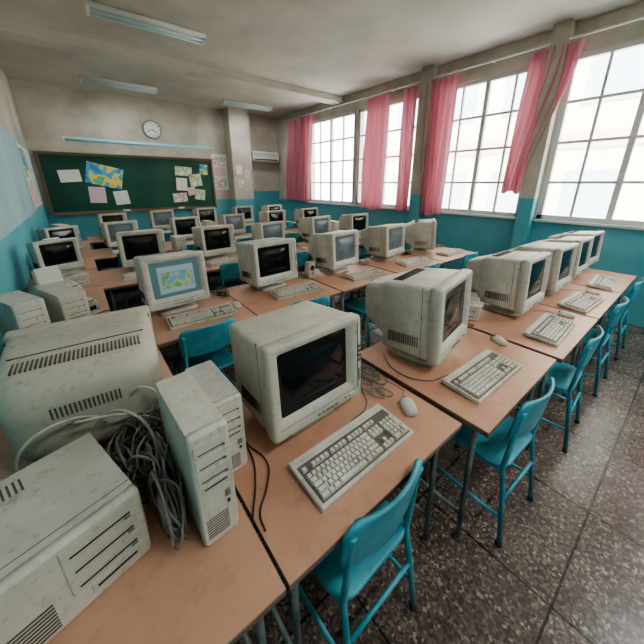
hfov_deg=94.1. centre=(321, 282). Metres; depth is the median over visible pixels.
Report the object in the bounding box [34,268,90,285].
desktop computer
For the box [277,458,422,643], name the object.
chair
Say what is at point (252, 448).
loose cable
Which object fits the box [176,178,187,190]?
paper notice
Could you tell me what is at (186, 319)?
keyboard
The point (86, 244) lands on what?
school desk
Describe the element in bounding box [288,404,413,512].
keyboard
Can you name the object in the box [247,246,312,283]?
school desk
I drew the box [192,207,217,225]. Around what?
monitor
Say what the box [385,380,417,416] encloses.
computer mouse
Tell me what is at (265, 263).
monitor
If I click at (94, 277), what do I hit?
school desk
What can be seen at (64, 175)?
paper notice
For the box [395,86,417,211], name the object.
window curtain
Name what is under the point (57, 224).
computer
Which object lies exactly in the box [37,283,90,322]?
computer
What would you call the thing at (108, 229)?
monitor
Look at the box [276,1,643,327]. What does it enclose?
wall
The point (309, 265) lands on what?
speaker
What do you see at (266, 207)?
monitor
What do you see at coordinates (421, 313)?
monitor
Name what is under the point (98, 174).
map poster
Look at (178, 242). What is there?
computer
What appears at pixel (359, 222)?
monitor
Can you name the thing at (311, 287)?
keyboard
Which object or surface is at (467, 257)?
chair
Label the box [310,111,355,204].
window
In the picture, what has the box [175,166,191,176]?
paper notice
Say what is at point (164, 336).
school desk
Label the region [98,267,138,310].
school desk
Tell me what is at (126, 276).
keyboard
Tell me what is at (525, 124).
window curtain
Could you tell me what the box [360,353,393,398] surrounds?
cable tangle
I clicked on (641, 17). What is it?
rail
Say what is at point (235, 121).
column
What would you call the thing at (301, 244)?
school desk
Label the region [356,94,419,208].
window
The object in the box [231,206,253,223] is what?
monitor
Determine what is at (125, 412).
cable
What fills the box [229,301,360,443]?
monitor
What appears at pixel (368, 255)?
chair
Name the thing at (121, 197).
paper notice
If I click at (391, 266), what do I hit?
school desk
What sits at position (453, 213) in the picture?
trim
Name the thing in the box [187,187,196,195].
paper notice
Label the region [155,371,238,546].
computer
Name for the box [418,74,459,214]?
window curtain
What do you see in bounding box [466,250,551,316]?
monitor
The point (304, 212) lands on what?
monitor
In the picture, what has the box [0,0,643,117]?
ceiling
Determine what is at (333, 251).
monitor
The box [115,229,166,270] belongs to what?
monitor
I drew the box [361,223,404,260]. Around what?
monitor
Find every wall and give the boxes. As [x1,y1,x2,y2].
[0,67,49,354]
[8,78,279,249]
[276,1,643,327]
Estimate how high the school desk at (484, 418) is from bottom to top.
0.720 m
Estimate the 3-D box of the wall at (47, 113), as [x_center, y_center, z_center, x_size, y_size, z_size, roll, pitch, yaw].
[-3.580,-2.644,7.698,5.970,3.450,0.204,-14,23,-36]
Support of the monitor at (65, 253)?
on the desktop computer at (80, 277)
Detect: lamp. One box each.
[62,136,211,150]
[78,74,157,94]
[83,0,206,45]
[221,99,271,111]
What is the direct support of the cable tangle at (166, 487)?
on the school desk at (197, 593)
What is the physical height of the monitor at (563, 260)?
0.430 m
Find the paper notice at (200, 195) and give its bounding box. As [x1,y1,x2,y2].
[195,189,204,199]
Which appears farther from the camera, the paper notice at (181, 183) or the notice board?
the paper notice at (181, 183)
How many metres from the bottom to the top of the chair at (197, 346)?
0.778 m
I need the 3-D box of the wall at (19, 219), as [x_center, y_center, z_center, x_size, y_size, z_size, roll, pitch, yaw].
[-2.446,-0.729,1.949,0.200,3.450,10.700,-14,23,-36]
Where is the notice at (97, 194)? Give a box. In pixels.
[88,187,106,202]
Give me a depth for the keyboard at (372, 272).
3.12 m
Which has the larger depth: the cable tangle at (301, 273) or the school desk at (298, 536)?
the cable tangle at (301, 273)
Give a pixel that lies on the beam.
(13, 30)
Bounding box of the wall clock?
[142,120,161,138]
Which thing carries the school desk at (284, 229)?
on the floor
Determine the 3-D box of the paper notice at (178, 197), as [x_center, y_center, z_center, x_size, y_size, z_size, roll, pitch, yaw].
[-3.608,-2.179,7.645,0.351,0.238,0.004,-14,23,-36]
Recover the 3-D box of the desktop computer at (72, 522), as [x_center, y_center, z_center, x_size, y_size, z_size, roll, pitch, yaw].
[-0.668,0.622,0.733,0.314,0.216,0.323,13,22,33]
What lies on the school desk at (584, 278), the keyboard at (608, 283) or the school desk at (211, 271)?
the keyboard at (608, 283)
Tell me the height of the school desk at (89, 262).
0.720 m
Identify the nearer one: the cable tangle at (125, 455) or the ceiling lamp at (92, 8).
the cable tangle at (125, 455)
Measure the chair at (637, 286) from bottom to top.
0.778 m
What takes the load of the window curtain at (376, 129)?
hanging from the rail
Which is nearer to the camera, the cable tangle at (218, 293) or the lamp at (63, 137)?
the cable tangle at (218, 293)
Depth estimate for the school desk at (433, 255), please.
4.06 m
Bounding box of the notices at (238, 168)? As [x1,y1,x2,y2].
[236,166,249,187]
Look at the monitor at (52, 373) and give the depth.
0.99 m
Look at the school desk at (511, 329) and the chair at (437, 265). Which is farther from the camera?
the chair at (437, 265)
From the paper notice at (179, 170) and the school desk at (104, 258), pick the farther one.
the paper notice at (179, 170)
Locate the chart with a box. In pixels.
[211,154,228,189]
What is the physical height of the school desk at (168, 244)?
0.720 m
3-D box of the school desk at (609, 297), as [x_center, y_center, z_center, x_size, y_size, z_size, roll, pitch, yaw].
[2.099,0.425,2.804,0.830,0.720,0.740,-14,23,-36]
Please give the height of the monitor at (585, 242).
0.417 m
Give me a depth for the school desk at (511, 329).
2.02 m
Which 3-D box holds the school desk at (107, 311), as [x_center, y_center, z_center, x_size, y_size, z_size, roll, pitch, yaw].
[-1.612,0.700,1.980,0.550,0.720,0.740,-14,23,-36]
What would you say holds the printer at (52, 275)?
on the school desk at (97, 293)
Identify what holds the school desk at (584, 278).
on the floor
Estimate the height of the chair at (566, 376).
0.778 m
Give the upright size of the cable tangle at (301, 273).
0.057 m
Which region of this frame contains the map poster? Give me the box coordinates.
[85,161,122,189]
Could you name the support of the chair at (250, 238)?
on the floor
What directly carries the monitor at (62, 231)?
on the school desk at (86, 252)
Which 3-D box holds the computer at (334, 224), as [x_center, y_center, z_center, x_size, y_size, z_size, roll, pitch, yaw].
[0.193,-0.914,5.186,0.112,0.314,0.205,-16,24,-40]
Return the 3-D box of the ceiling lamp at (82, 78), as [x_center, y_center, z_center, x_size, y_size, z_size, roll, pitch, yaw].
[-3.808,-3.735,5.664,1.240,0.095,0.160,-14,23,-36]
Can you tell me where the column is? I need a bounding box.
[222,107,255,222]
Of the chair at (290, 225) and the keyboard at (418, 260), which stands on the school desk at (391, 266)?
the keyboard at (418, 260)
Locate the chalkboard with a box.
[33,151,216,215]
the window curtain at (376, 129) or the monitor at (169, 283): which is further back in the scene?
the window curtain at (376, 129)
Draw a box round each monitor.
[0,305,162,461]
[26,237,83,274]
[36,225,83,247]
[97,213,127,232]
[100,220,138,249]
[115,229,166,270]
[133,250,209,315]
[148,210,173,230]
[169,216,199,241]
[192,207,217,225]
[192,224,235,260]
[218,213,245,236]
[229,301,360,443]
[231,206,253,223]
[236,237,297,290]
[251,221,284,239]
[259,210,286,228]
[261,204,281,210]
[294,207,317,225]
[298,215,330,242]
[309,229,358,273]
[339,213,367,237]
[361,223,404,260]
[366,267,472,366]
[405,218,435,252]
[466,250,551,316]
[508,241,578,295]
[540,236,593,279]
[548,231,604,267]
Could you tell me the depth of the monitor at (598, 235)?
3.36 m
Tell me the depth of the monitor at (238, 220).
5.34 m
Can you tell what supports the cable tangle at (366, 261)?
on the school desk at (339, 282)
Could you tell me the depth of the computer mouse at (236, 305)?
2.35 m
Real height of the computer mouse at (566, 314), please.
0.035 m
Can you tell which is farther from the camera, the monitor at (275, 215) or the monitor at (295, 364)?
the monitor at (275, 215)
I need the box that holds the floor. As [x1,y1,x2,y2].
[95,241,643,643]
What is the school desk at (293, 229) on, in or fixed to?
on the floor
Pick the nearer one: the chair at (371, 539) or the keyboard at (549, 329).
the chair at (371, 539)
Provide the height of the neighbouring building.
15.700 m
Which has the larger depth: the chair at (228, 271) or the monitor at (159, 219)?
the monitor at (159, 219)
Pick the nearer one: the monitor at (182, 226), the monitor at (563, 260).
the monitor at (563, 260)
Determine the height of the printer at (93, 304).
0.214 m
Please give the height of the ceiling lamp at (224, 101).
0.095 m
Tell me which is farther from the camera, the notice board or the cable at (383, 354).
the notice board
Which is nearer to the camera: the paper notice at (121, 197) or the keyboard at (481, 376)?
the keyboard at (481, 376)
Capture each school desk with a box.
[0,311,109,359]
[0,347,172,480]
[26,269,101,293]
[32,257,96,276]
[47,446,285,643]
[80,248,92,257]
[82,240,89,247]
[83,285,109,312]
[87,235,108,270]
[91,248,118,308]
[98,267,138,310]
[151,290,256,365]
[165,241,221,283]
[204,252,240,280]
[221,275,341,315]
[227,233,251,281]
[233,363,461,643]
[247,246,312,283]
[251,229,303,268]
[288,228,307,240]
[296,242,358,268]
[298,263,396,311]
[357,253,443,313]
[358,235,363,257]
[360,328,555,541]
[404,245,475,268]
[467,297,597,450]
[538,283,620,395]
[571,268,636,359]
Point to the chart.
(218, 161)
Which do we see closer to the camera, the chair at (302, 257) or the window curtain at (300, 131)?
the chair at (302, 257)
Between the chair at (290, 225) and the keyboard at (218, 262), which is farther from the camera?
the chair at (290, 225)
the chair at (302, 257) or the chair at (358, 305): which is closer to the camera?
the chair at (358, 305)
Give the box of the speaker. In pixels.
[304,261,314,278]
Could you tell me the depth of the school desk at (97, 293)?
2.61 m
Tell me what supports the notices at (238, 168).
attached to the column
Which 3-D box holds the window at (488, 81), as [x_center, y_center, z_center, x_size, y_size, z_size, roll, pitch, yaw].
[2.462,-2.086,4.695,0.070,1.950,1.500,-14,23,-36]
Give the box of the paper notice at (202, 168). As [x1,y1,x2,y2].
[199,164,206,174]
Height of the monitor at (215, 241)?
0.428 m
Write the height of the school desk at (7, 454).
0.720 m
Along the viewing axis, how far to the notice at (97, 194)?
6.61 m
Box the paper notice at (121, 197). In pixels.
[113,190,130,204]
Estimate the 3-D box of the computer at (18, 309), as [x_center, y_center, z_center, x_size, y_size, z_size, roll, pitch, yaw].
[-1.681,0.239,1.698,0.298,0.333,0.135,9,20,25]
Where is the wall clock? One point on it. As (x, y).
(151, 129)
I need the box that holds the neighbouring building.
[364,46,643,220]
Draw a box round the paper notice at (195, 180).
[188,174,202,186]
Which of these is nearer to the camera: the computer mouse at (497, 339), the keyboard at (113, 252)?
the computer mouse at (497, 339)
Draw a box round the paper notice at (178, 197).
[172,192,187,202]
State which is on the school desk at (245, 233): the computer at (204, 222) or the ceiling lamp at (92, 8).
the computer at (204, 222)
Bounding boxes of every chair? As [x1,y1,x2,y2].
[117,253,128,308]
[163,232,171,241]
[173,318,236,388]
[186,244,215,284]
[214,262,245,289]
[237,237,251,280]
[246,225,251,232]
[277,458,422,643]
[285,232,302,271]
[286,221,293,228]
[291,295,329,306]
[296,250,307,272]
[344,274,391,347]
[359,254,373,258]
[421,377,554,547]
[423,262,439,267]
[461,252,477,291]
[516,325,603,452]
[572,296,628,396]
[594,277,643,359]
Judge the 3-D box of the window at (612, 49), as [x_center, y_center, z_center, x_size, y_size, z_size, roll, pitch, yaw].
[3.538,-1.658,3.411,0.070,1.950,1.520,-14,23,-36]
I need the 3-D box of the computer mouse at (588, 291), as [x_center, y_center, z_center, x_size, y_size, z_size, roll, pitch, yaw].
[2.329,0.065,2.692,0.258,0.035,0.066,13,22,34]
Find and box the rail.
[281,16,643,121]
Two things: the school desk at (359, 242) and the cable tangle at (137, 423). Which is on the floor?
the school desk at (359, 242)
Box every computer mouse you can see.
[226,299,240,308]
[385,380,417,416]
[473,328,507,346]
[539,310,575,318]
[567,289,599,294]
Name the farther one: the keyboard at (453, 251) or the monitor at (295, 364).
the keyboard at (453, 251)
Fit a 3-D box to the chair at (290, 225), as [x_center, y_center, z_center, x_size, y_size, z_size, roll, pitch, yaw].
[-0.917,-1.118,7.344,0.400,0.778,0.464,-13,22,-33]
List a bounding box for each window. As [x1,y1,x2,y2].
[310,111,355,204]
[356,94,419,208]
[441,67,527,216]
[536,37,643,226]
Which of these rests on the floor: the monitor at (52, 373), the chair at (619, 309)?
the chair at (619, 309)
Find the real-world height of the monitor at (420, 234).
0.447 m
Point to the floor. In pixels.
(568, 568)
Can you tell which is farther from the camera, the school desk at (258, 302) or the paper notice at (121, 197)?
the paper notice at (121, 197)
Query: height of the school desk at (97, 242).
0.720 m
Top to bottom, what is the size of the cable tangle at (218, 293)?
0.052 m
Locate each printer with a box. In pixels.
[30,265,83,296]
[66,284,102,314]
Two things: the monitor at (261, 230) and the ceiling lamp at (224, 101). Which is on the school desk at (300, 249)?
the monitor at (261, 230)
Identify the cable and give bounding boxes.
[13,385,164,472]
[246,441,269,531]
[351,354,448,420]
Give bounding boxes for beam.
[0,17,342,104]
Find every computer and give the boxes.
[0,290,50,336]
[0,433,151,643]
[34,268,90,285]
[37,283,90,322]
[50,223,68,226]
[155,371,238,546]
[170,235,186,250]
[185,360,247,471]
[201,220,212,225]
[331,220,338,230]
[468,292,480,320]
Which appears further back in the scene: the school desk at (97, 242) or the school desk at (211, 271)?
the school desk at (97, 242)
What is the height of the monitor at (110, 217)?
0.416 m
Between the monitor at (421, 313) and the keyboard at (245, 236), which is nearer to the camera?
the monitor at (421, 313)
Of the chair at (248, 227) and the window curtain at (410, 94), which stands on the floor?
the chair at (248, 227)
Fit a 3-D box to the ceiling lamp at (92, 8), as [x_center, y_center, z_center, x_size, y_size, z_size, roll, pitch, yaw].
[-2.003,-3.017,3.511,1.240,0.095,0.160,-14,23,-36]
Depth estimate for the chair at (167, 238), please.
5.56 m
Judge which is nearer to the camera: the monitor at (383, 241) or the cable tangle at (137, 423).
the cable tangle at (137, 423)
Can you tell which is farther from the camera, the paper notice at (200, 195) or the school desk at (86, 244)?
the paper notice at (200, 195)
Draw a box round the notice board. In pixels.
[15,142,41,207]
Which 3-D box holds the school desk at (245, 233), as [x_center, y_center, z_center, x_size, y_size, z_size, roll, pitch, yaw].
[-1.519,-0.467,5.481,0.830,0.720,0.740,-14,23,-36]
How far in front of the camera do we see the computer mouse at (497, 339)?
1.82 m
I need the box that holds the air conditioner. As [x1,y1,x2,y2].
[251,151,278,162]
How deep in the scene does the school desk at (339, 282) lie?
3.05 m
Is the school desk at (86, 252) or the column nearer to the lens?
the school desk at (86, 252)
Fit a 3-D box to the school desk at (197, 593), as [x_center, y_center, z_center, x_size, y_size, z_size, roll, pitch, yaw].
[-0.591,1.057,0.907,0.700,0.720,0.740,-14,23,-36]
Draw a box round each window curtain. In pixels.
[286,115,312,200]
[361,94,389,209]
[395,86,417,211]
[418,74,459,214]
[501,38,585,193]
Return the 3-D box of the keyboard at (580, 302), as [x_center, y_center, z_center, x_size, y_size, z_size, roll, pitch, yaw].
[2.101,0.149,2.430,0.460,0.042,0.185,-13,22,-33]
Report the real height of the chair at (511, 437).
0.778 m
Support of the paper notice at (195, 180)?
attached to the chalkboard
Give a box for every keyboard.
[111,250,118,254]
[121,272,136,280]
[165,303,236,330]
[205,256,237,266]
[235,235,251,239]
[269,282,323,300]
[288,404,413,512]
[343,268,386,280]
[395,256,430,266]
[436,248,465,256]
[442,349,521,404]
[523,313,575,346]
[557,291,603,313]
[587,274,618,291]
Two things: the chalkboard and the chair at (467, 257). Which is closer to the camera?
the chair at (467, 257)
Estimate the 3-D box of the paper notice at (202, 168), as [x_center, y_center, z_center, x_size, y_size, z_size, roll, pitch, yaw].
[-3.091,-2.954,7.819,0.221,0.266,0.004,-14,23,-36]
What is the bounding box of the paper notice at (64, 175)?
[57,169,81,182]
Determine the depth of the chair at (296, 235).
5.57 m
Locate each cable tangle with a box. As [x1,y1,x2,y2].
[104,396,187,510]
[122,416,176,503]
[139,408,189,550]
[210,286,228,298]
[298,271,308,278]
[356,260,369,265]
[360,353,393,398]
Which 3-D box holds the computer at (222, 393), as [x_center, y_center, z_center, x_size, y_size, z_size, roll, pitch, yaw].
[-0.374,0.471,1.060,0.099,0.296,0.260,-15,24,-38]
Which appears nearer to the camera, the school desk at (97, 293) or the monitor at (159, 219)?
the school desk at (97, 293)
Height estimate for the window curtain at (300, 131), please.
2.040 m
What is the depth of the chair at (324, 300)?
2.43 m
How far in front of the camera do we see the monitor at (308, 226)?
4.76 m
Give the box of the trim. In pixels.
[306,201,643,229]
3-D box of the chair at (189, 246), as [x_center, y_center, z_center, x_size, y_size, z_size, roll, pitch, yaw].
[-1.978,-0.274,4.811,0.400,0.778,0.464,-12,22,-32]

